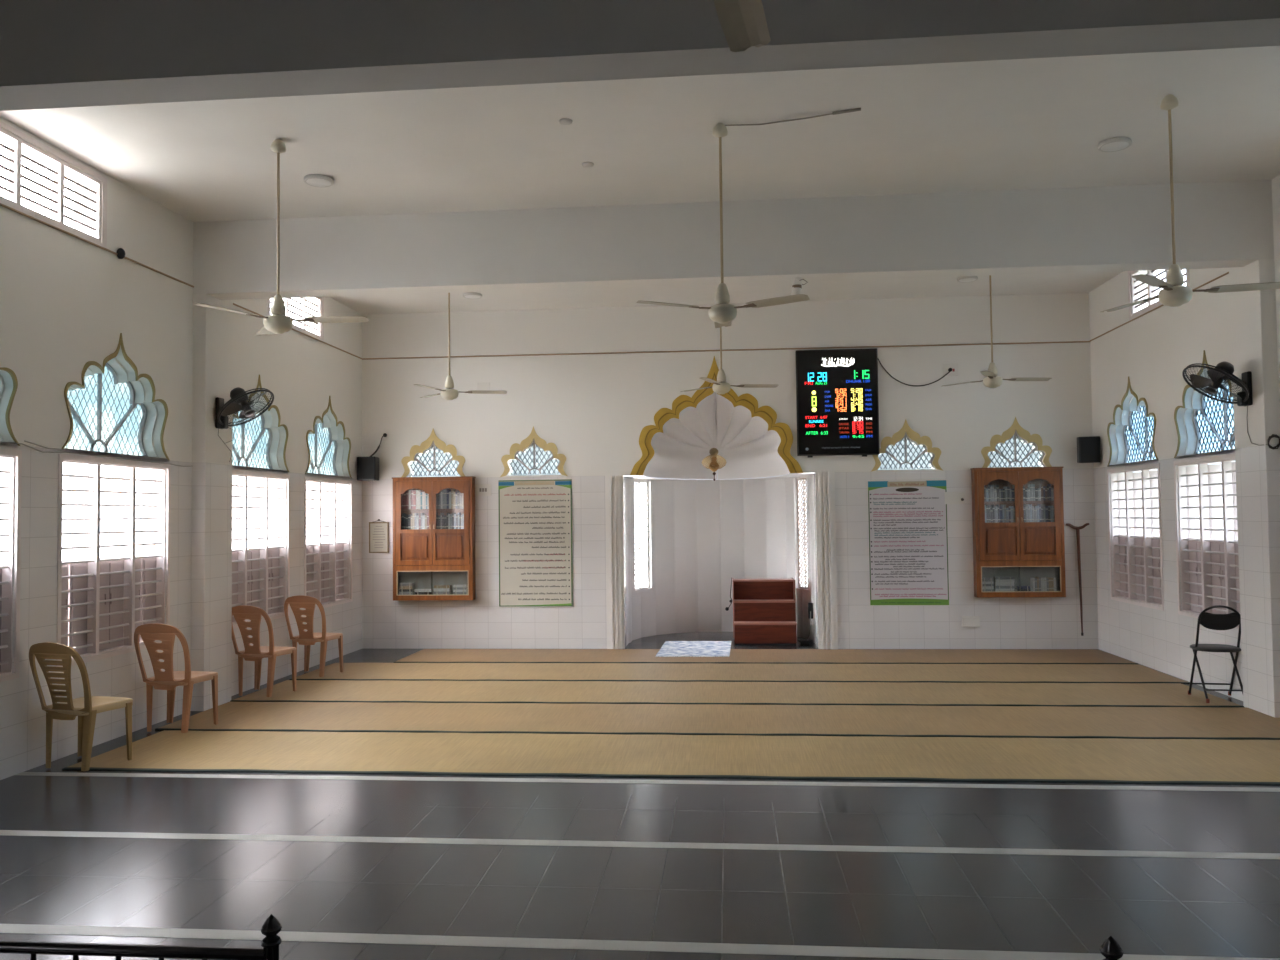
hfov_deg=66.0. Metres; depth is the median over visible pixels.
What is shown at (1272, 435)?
cable
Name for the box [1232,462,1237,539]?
shutter
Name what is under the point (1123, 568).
shutter
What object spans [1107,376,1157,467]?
window
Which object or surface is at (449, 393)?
ceiling fan
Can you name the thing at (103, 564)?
shutter
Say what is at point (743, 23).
ceiling fan
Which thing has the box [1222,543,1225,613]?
shutter
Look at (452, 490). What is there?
book
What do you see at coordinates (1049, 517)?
book
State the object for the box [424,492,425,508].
book
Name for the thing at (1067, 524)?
stick
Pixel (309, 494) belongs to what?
shutter
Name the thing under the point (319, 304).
window
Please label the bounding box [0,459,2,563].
shutter
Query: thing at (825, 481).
trim
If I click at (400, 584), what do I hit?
book
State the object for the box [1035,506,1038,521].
book
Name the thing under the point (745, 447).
decorative arch
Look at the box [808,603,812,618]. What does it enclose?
switch
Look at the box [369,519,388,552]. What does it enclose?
framed notice
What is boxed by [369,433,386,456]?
cable
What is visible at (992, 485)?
book
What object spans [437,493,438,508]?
book
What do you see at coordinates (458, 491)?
book
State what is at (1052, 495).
book
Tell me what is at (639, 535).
window
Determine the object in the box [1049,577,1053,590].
book
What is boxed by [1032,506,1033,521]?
book
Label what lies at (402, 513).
book
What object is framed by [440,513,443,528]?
book
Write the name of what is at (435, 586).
book
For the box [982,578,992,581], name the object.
book
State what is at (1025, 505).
book
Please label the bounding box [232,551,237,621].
shutter
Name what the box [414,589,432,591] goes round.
book
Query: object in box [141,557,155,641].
shutter
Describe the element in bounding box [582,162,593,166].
ceiling rose
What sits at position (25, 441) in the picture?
cable
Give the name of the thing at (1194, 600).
shutter
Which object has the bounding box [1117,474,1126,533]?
shutter
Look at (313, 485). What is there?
shutter
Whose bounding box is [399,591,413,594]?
book
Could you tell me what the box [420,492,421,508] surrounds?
book
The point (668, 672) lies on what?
mat
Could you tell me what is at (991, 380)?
ceiling fan
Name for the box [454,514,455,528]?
book
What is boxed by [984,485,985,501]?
book
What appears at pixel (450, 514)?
book
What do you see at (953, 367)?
wall socket
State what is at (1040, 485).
book
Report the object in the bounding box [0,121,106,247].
window
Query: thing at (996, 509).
book
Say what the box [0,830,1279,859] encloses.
floor strip
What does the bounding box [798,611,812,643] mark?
cable bundle
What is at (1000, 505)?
book
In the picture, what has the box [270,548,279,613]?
shutter
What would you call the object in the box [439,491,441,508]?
book
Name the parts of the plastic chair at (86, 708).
leg, backrest, leg, leg, seat, leg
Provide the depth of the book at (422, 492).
12.49 m
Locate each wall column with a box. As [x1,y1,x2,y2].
[191,294,232,710]
[1229,259,1279,717]
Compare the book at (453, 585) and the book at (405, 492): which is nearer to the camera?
the book at (453, 585)
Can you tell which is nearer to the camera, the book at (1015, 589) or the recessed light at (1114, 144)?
the recessed light at (1114, 144)
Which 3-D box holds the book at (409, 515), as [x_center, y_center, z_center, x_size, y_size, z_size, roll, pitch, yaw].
[-2.924,0.538,12.539,0.033,0.200,0.086,-1,-2,5]
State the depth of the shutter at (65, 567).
7.10 m
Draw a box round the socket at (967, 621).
[962,616,979,626]
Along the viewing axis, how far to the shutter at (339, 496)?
12.25 m
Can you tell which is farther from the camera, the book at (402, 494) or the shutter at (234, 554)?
the book at (402, 494)
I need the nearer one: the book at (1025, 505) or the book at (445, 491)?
the book at (1025, 505)
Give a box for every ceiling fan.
[194,139,368,334]
[414,293,506,399]
[636,123,809,327]
[681,327,778,393]
[714,0,770,51]
[941,275,1051,387]
[1100,94,1279,312]
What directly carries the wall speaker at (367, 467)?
attached to the wall at (595, 409)
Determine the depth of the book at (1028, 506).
11.82 m
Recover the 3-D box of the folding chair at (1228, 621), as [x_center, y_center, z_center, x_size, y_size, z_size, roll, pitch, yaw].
[5.003,1.488,8.548,0.370,0.820,0.431,-1,-2,11]
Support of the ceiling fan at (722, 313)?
hanging from the ceiling
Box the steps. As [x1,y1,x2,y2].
[732,577,796,644]
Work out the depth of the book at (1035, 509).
11.81 m
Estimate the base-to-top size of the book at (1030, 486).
0.200 m
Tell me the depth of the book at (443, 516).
12.46 m
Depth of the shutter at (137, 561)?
7.98 m
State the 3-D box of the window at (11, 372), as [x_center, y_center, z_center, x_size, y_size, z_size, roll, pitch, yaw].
[-4.278,-0.718,5.896,0.194,0.975,1.350,-1,-2,5]
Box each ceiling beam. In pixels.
[0,0,1279,110]
[193,180,1273,299]
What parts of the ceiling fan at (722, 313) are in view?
blade, blade, blade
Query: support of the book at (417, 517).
in the bookcase at (425, 558)
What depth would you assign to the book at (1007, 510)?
11.84 m
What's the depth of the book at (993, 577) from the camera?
11.81 m
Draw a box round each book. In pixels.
[399,583,413,585]
[399,586,413,588]
[399,589,413,591]
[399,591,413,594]
[402,494,403,508]
[402,513,405,529]
[404,492,405,508]
[404,514,407,528]
[406,490,408,508]
[408,514,412,528]
[409,490,410,508]
[411,490,414,508]
[413,491,415,508]
[413,513,414,528]
[414,513,417,528]
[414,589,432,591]
[414,592,432,594]
[416,490,419,508]
[416,516,418,528]
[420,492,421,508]
[422,492,423,508]
[422,515,424,528]
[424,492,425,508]
[427,513,428,528]
[434,585,450,587]
[434,588,450,591]
[434,591,450,594]
[436,515,438,528]
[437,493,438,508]
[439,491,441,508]
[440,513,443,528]
[441,492,442,508]
[442,490,444,508]
[442,515,444,528]
[444,489,446,508]
[447,489,450,508]
[448,514,449,528]
[449,492,450,508]
[450,514,451,528]
[451,489,454,508]
[452,513,455,528]
[453,492,454,508]
[453,585,467,586]
[453,589,467,591]
[453,591,467,594]
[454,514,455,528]
[454,587,467,589]
[455,492,456,508]
[456,514,457,528]
[457,490,459,508]
[460,493,461,508]
[462,493,463,508]
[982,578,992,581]
[982,586,993,588]
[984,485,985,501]
[985,505,987,522]
[987,487,990,500]
[988,505,990,522]
[990,508,992,522]
[991,505,994,522]
[992,485,993,500]
[993,577,1013,578]
[993,582,1013,585]
[994,489,996,500]
[994,579,1014,581]
[994,586,1014,588]
[994,588,1013,590]
[995,485,998,500]
[995,506,997,522]
[996,505,999,522]
[999,506,1002,522]
[1000,505,1003,522]
[1003,487,1006,500]
[1004,505,1005,522]
[1006,508,1008,521]
[1007,487,1009,500]
[1008,508,1010,521]
[1009,506,1013,521]
[1011,489,1014,500]
[1015,586,1029,588]
[1015,589,1029,590]
[1023,486,1024,500]
[1023,504,1027,521]
[1023,506,1025,521]
[1027,488,1029,500]
[1028,484,1032,500]
[1028,504,1031,521]
[1028,506,1029,521]
[1030,577,1034,590]
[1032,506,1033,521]
[1033,484,1034,500]
[1034,508,1036,521]
[1035,488,1037,500]
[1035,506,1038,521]
[1035,577,1038,590]
[1037,504,1040,521]
[1038,488,1040,500]
[1039,484,1043,500]
[1041,504,1045,521]
[1041,506,1043,521]
[1041,578,1043,590]
[1044,577,1046,590]
[1045,486,1048,500]
[1045,506,1047,521]
[1047,484,1050,500]
[1048,506,1053,521]
[1048,507,1050,521]
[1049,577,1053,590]
[1051,488,1053,500]
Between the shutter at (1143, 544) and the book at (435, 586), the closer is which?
the shutter at (1143, 544)
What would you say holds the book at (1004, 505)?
in the bookcase at (1021, 550)
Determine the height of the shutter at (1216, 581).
0.708 m
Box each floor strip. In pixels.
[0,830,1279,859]
[0,924,1279,959]
[15,772,1279,791]
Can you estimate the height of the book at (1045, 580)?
0.160 m
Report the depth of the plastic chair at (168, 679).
7.66 m
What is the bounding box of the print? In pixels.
[373,526,384,547]
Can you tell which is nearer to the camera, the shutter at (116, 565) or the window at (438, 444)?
the shutter at (116, 565)
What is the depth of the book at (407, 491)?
12.51 m
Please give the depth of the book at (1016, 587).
11.79 m
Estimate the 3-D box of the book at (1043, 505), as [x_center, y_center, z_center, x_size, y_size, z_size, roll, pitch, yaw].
[4.852,0.403,11.845,0.020,0.225,0.086,-1,-2,5]
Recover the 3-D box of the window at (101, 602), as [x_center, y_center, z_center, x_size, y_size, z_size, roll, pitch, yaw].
[-4.115,0.595,7.603,0.204,1.505,1.390,-1,-2,5]
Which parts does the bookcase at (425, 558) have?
door, door panel, cornice, door panel, door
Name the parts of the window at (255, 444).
glass pane, arch frame, sill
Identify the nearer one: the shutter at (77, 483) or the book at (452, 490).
the shutter at (77, 483)
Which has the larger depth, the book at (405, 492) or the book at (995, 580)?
the book at (405, 492)
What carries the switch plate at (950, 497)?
attached to the wall at (595, 409)
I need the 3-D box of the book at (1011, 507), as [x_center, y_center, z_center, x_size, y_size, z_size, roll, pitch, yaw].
[4.478,0.418,11.877,0.033,0.205,0.086,-1,-2,5]
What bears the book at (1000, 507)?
in the bookcase at (1021, 550)
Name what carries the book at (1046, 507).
in the bookcase at (1021, 550)
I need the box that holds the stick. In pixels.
[1066,523,1088,635]
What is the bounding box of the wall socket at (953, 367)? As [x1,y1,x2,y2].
[943,363,957,375]
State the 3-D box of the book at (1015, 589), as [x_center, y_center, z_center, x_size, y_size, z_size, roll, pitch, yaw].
[4.596,1.321,11.829,0.150,0.028,0.096,-1,-2,5]
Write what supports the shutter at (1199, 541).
attached to the wall at (1154, 349)
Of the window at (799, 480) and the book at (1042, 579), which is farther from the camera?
the window at (799, 480)
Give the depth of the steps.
12.76 m
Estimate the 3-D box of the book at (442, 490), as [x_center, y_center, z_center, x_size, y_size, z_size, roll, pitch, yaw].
[-2.486,0.245,12.510,0.024,0.245,0.086,-1,-2,5]
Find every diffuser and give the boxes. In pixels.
[306,178,330,186]
[465,295,479,298]
[959,278,975,281]
[1101,142,1128,150]
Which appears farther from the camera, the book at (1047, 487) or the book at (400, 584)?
the book at (400, 584)
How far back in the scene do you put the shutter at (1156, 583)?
10.35 m
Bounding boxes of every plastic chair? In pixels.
[29,642,132,770]
[134,623,217,732]
[232,605,296,696]
[284,595,342,676]
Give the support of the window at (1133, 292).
in the wall at (1154, 349)
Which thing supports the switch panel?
attached to the wall at (595, 409)
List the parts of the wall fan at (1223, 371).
blade, blade, motor, blade, arm, mount plate, fan cord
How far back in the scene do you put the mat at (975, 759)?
6.72 m
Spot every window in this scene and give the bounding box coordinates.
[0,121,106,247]
[0,367,19,447]
[0,448,21,681]
[56,454,170,666]
[61,333,169,462]
[232,375,288,473]
[232,470,289,628]
[267,297,323,341]
[304,476,351,609]
[305,396,351,479]
[401,429,464,476]
[500,426,566,476]
[634,480,648,589]
[797,478,807,588]
[871,419,942,471]
[981,417,1051,467]
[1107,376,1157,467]
[1107,463,1163,610]
[1128,269,1189,320]
[1173,454,1239,627]
[1174,350,1234,459]
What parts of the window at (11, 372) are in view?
sill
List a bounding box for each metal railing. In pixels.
[0,914,281,959]
[1099,936,1122,959]
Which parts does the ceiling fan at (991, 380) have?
blade, blade, blade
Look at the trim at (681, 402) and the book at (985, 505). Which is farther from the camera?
the trim at (681, 402)
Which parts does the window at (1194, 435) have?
sill, arch frame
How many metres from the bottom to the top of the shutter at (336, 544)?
0.708 m
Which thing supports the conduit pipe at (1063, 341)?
attached to the wall at (595, 409)
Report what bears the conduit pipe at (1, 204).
attached to the wall at (66, 301)
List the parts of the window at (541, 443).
arch frame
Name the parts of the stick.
handle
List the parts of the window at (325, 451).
glass pane, arch frame, sill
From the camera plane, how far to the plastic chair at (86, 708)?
6.53 m
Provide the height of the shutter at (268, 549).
0.708 m
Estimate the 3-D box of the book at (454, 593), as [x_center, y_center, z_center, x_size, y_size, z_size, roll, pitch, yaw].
[-2.264,1.428,12.443,0.165,0.034,0.096,-1,-2,5]
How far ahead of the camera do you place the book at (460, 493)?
12.45 m
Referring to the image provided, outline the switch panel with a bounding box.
[475,484,490,495]
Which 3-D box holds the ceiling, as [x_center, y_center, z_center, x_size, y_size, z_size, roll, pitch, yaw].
[0.192,-2.573,4.245,9.520,0.150,16.700,-1,-2,5]
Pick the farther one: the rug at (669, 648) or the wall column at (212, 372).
the rug at (669, 648)
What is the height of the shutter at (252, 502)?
0.692 m
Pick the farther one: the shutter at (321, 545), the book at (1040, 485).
the book at (1040, 485)
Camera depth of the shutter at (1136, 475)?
10.90 m
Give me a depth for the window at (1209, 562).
9.20 m
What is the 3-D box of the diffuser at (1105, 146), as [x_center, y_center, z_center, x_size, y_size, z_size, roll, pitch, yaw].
[3.414,-2.396,7.083,0.184,0.004,0.184,-1,-2,5]
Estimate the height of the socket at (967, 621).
0.120 m
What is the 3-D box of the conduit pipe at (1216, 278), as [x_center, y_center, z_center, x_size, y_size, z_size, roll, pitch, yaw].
[5.283,-1.751,10.157,0.016,0.033,3.560,-1,-2,5]
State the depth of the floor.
4.64 m
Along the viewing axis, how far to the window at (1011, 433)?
11.98 m
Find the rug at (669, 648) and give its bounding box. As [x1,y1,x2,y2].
[656,641,731,656]
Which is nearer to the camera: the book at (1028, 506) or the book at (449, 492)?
the book at (1028, 506)
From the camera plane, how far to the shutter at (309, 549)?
11.26 m
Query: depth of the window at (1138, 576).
10.88 m
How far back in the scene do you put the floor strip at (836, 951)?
3.80 m
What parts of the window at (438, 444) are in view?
arch frame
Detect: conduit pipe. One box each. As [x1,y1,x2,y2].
[0,203,193,287]
[233,303,362,359]
[363,341,1088,359]
[1089,272,1228,341]
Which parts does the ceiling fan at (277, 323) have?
blade, blade, blade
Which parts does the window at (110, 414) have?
glass pane, arch frame, sill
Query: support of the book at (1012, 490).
in the bookcase at (1021, 550)
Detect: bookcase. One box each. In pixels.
[392,476,475,600]
[970,467,1065,597]
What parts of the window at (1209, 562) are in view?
meeting rail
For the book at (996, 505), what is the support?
in the bookcase at (1021, 550)
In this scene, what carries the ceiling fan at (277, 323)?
hanging from the ceiling
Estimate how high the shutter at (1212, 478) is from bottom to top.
0.692 m
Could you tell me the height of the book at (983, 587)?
0.034 m
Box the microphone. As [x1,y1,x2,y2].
[725,578,731,610]
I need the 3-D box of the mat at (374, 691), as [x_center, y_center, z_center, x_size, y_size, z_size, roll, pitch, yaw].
[0.702,1.976,9.180,8.815,0.013,1.171,-1,-2,5]
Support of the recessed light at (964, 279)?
in the ceiling
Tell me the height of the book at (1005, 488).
0.175 m
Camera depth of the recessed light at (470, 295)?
11.60 m
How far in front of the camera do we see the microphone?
12.73 m
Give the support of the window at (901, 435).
in the wall at (595, 409)
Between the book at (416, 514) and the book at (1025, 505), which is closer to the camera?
the book at (1025, 505)
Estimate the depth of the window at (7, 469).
6.49 m
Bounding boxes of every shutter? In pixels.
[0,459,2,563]
[0,569,1,671]
[61,564,68,645]
[68,562,87,654]
[71,466,88,558]
[99,561,106,650]
[107,560,123,648]
[109,469,124,555]
[135,559,140,641]
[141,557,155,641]
[142,471,156,553]
[232,477,237,547]
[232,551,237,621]
[247,551,249,605]
[248,479,259,546]
[250,550,259,607]
[268,549,269,613]
[269,481,278,545]
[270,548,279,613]
[306,483,313,542]
[306,546,313,596]
[313,485,313,542]
[321,484,328,541]
[321,545,321,602]
[322,545,328,602]
[336,486,342,540]
[336,544,336,599]
[337,544,343,598]
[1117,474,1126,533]
[1119,537,1127,596]
[1133,472,1142,534]
[1135,538,1144,600]
[1143,544,1144,592]
[1150,470,1159,535]
[1152,539,1161,603]
[1186,467,1199,536]
[1188,541,1200,611]
[1199,541,1202,611]
[1208,464,1223,538]
[1210,542,1223,613]
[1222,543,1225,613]
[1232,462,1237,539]
[1234,543,1239,612]
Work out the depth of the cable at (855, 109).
6.53 m
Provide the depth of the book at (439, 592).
12.42 m
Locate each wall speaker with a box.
[357,456,378,480]
[1077,436,1100,462]
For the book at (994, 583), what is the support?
on the book at (995, 587)
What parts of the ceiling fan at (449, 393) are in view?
blade, blade, blade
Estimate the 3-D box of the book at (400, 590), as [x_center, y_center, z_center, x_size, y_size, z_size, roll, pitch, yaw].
[-2.957,1.400,12.506,0.170,0.028,0.096,-1,-2,5]
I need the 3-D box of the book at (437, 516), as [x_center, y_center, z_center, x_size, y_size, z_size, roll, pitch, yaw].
[-2.564,0.541,12.507,0.033,0.185,0.086,-1,-2,5]
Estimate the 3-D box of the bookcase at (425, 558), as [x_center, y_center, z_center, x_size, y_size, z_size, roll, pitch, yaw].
[-2.614,0.740,12.482,1.054,1.556,0.167,-1,-2,5]
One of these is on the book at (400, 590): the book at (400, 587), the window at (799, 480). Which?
the book at (400, 587)
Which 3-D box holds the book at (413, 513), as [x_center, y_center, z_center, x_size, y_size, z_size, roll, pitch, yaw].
[-2.870,0.530,12.534,0.024,0.215,0.086,-1,-2,5]
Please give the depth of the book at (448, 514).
12.45 m
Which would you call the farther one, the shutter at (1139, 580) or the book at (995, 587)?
the book at (995, 587)
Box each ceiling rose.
[559,118,572,124]
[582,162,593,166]
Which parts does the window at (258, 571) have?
meeting rail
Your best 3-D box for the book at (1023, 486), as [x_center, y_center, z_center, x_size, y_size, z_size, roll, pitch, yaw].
[4.616,0.166,11.874,0.033,0.175,0.086,-1,-2,5]
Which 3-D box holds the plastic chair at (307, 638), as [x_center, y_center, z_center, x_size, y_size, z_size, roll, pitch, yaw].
[-3.465,1.637,10.460,0.455,0.861,0.532,-1,-2,12]
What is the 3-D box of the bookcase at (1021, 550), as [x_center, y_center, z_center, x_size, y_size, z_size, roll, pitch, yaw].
[4.549,0.626,11.842,1.054,1.556,0.167,-1,-2,5]
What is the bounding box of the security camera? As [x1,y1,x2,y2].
[791,277,807,294]
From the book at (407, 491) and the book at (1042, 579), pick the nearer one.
the book at (1042, 579)
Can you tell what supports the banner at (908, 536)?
attached to the wall at (595, 409)
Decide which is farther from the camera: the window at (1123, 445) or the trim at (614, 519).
the trim at (614, 519)
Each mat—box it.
[62,730,1279,784]
[155,702,1279,739]
[230,680,1243,706]
[289,663,1189,683]
[393,649,1137,663]
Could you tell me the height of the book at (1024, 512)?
0.205 m
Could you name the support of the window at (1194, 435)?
in the wall at (1154, 349)
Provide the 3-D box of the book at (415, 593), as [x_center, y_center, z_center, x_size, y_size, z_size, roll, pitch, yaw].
[-2.738,1.435,12.485,0.220,0.034,0.096,-1,-2,5]
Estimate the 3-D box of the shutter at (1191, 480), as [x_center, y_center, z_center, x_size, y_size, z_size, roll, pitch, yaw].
[5.415,0.216,9.638,0.105,0.692,0.028,-2,-2,27]
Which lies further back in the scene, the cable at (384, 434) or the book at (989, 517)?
the cable at (384, 434)
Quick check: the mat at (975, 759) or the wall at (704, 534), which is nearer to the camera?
the mat at (975, 759)
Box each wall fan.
[215,387,273,461]
[1182,361,1266,445]
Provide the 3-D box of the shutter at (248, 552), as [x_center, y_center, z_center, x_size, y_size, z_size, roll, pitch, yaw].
[-3.916,1.033,9.740,0.039,0.708,0.219,-1,-2,5]
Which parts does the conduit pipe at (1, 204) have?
cord knob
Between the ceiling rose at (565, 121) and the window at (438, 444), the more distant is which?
the window at (438, 444)
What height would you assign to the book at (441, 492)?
0.215 m
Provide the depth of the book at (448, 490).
12.46 m
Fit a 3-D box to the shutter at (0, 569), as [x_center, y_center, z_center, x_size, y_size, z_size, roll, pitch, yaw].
[-4.217,0.913,6.389,0.039,0.708,0.219,-1,-2,5]
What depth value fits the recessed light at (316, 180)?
7.61 m
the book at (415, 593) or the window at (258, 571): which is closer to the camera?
the window at (258, 571)
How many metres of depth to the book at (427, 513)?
12.48 m
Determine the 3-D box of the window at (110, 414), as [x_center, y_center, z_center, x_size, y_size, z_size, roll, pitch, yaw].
[-4.120,-0.655,7.648,0.194,0.975,1.350,-1,-2,5]
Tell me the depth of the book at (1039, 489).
11.82 m
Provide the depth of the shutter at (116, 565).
7.68 m
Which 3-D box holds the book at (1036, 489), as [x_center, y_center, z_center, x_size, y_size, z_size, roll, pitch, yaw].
[4.764,0.177,11.861,0.033,0.150,0.086,-1,-2,5]
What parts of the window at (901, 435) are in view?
arch frame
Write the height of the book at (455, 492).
0.215 m
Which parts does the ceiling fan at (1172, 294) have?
blade, blade, blade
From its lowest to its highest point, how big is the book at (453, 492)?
0.215 m
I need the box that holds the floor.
[0,631,1279,959]
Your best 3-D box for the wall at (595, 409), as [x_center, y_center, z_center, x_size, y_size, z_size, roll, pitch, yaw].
[0.955,-0.080,12.375,9.520,4.450,0.200,-1,-2,5]
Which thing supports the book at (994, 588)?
in the bookcase at (1021, 550)
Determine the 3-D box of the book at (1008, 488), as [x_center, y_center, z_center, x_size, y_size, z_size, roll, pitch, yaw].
[4.438,0.169,11.890,0.028,0.175,0.086,-1,-2,5]
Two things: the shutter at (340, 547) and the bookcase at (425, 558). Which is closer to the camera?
the shutter at (340, 547)
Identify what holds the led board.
attached to the wall at (595, 409)
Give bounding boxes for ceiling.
[0,46,1279,314]
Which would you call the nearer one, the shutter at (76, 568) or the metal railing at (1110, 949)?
the metal railing at (1110, 949)
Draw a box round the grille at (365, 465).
[358,458,373,478]
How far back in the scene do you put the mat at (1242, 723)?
7.91 m
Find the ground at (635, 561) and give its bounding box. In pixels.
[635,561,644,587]
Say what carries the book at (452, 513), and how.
in the bookcase at (425, 558)
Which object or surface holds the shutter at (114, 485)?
attached to the wall at (66, 301)
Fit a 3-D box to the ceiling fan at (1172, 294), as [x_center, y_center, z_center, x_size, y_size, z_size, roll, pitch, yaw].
[3.519,-1.782,6.234,0.974,1.358,1.115,-1,-2,15]
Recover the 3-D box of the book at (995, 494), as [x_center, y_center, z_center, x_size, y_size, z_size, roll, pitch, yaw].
[4.284,0.184,11.903,0.028,0.150,0.086,-1,-2,5]
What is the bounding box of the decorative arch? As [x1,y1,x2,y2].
[625,392,811,479]
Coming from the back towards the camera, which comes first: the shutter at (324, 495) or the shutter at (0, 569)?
the shutter at (324, 495)
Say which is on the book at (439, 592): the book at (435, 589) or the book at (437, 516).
the book at (435, 589)
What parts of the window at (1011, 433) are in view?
arch frame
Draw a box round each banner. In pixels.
[498,478,572,607]
[868,479,949,605]
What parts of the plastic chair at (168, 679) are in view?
leg, backrest, leg, seat, leg, leg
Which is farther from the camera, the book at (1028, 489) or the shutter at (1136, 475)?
the book at (1028, 489)
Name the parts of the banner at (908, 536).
hem rod, hem rod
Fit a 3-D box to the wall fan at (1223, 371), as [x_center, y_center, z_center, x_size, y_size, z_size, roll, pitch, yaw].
[4.772,-0.623,8.057,0.592,0.709,0.481,-3,-3,42]
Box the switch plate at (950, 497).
[944,492,964,503]
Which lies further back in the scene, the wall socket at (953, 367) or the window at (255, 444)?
the wall socket at (953, 367)
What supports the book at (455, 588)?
on the book at (467, 589)
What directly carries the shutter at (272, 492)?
attached to the wall at (66, 301)
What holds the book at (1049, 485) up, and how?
in the bookcase at (1021, 550)
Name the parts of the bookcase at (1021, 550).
door, door panel, cornice, door panel, door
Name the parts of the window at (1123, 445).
sill, arch frame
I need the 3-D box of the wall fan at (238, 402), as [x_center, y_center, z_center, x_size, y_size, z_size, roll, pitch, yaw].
[-3.552,-0.503,8.867,0.479,0.663,0.563,1,-2,-31]
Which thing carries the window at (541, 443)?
in the wall at (595, 409)
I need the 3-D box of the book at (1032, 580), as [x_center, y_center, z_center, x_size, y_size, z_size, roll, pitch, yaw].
[4.715,1.254,11.826,0.024,0.160,0.086,-1,-2,5]
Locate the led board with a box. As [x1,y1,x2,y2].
[795,348,879,457]
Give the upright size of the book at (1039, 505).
0.225 m
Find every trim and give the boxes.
[605,475,624,648]
[630,356,802,474]
[815,472,837,648]
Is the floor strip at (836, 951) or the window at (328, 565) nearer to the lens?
the floor strip at (836, 951)
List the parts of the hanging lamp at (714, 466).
crown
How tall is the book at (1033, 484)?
0.200 m
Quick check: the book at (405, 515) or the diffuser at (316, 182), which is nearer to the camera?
the diffuser at (316, 182)
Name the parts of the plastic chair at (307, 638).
leg, backrest, leg, seat, leg, leg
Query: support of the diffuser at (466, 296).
attached to the recessed light at (470, 295)
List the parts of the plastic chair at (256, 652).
leg, backrest, leg, seat, leg, leg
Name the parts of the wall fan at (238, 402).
mount plate, fan cord, blade, motor, blade, blade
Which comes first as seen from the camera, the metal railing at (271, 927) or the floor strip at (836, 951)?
the metal railing at (271, 927)
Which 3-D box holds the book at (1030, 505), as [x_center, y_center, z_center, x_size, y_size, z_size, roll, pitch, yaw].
[4.698,0.405,11.858,0.020,0.225,0.086,-1,-2,5]
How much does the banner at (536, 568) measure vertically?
1.619 m
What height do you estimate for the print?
0.280 m
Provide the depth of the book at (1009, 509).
11.84 m
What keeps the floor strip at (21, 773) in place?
on the floor
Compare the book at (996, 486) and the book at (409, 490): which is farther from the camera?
the book at (409, 490)
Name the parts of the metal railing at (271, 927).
rail, post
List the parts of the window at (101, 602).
meeting rail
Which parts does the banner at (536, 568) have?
hem rod, hem rod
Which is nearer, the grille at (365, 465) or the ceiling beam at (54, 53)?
the ceiling beam at (54, 53)
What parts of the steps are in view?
panel, panel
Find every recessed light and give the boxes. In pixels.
[303,174,333,186]
[463,292,481,298]
[957,276,977,282]
[1098,137,1131,151]
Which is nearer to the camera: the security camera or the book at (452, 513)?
the security camera
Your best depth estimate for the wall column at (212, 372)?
8.74 m
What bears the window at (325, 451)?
in the wall at (66, 301)
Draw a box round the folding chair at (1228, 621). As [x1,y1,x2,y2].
[1188,605,1242,702]
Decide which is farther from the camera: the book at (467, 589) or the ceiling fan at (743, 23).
the book at (467, 589)
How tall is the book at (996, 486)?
0.200 m
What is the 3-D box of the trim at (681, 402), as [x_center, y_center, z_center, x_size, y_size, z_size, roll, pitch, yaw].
[0.937,-0.816,12.296,2.153,1.486,0.034,-1,-2,5]
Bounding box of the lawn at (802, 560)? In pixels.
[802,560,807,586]
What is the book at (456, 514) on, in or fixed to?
in the bookcase at (425, 558)
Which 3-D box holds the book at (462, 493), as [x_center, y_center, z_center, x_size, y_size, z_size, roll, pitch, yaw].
[-2.235,0.248,12.487,0.028,0.230,0.086,-1,-2,5]
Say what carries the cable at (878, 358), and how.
hanging from the led board
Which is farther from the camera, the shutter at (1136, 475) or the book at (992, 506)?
the book at (992, 506)
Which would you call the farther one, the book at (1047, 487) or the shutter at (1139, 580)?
the book at (1047, 487)
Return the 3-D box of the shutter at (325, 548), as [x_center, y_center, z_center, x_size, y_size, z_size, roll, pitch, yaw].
[-3.739,1.104,11.709,0.039,0.708,0.219,-1,-2,5]
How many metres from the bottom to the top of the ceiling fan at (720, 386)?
1.358 m
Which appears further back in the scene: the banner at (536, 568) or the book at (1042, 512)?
the banner at (536, 568)
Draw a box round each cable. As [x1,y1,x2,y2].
[0,441,192,466]
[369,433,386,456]
[725,108,860,125]
[878,358,949,385]
[1267,434,1279,448]
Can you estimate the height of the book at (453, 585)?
0.028 m
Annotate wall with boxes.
[0,117,361,779]
[362,293,1098,648]
[625,474,816,645]
[1089,175,1279,700]
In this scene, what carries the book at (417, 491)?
in the bookcase at (425, 558)

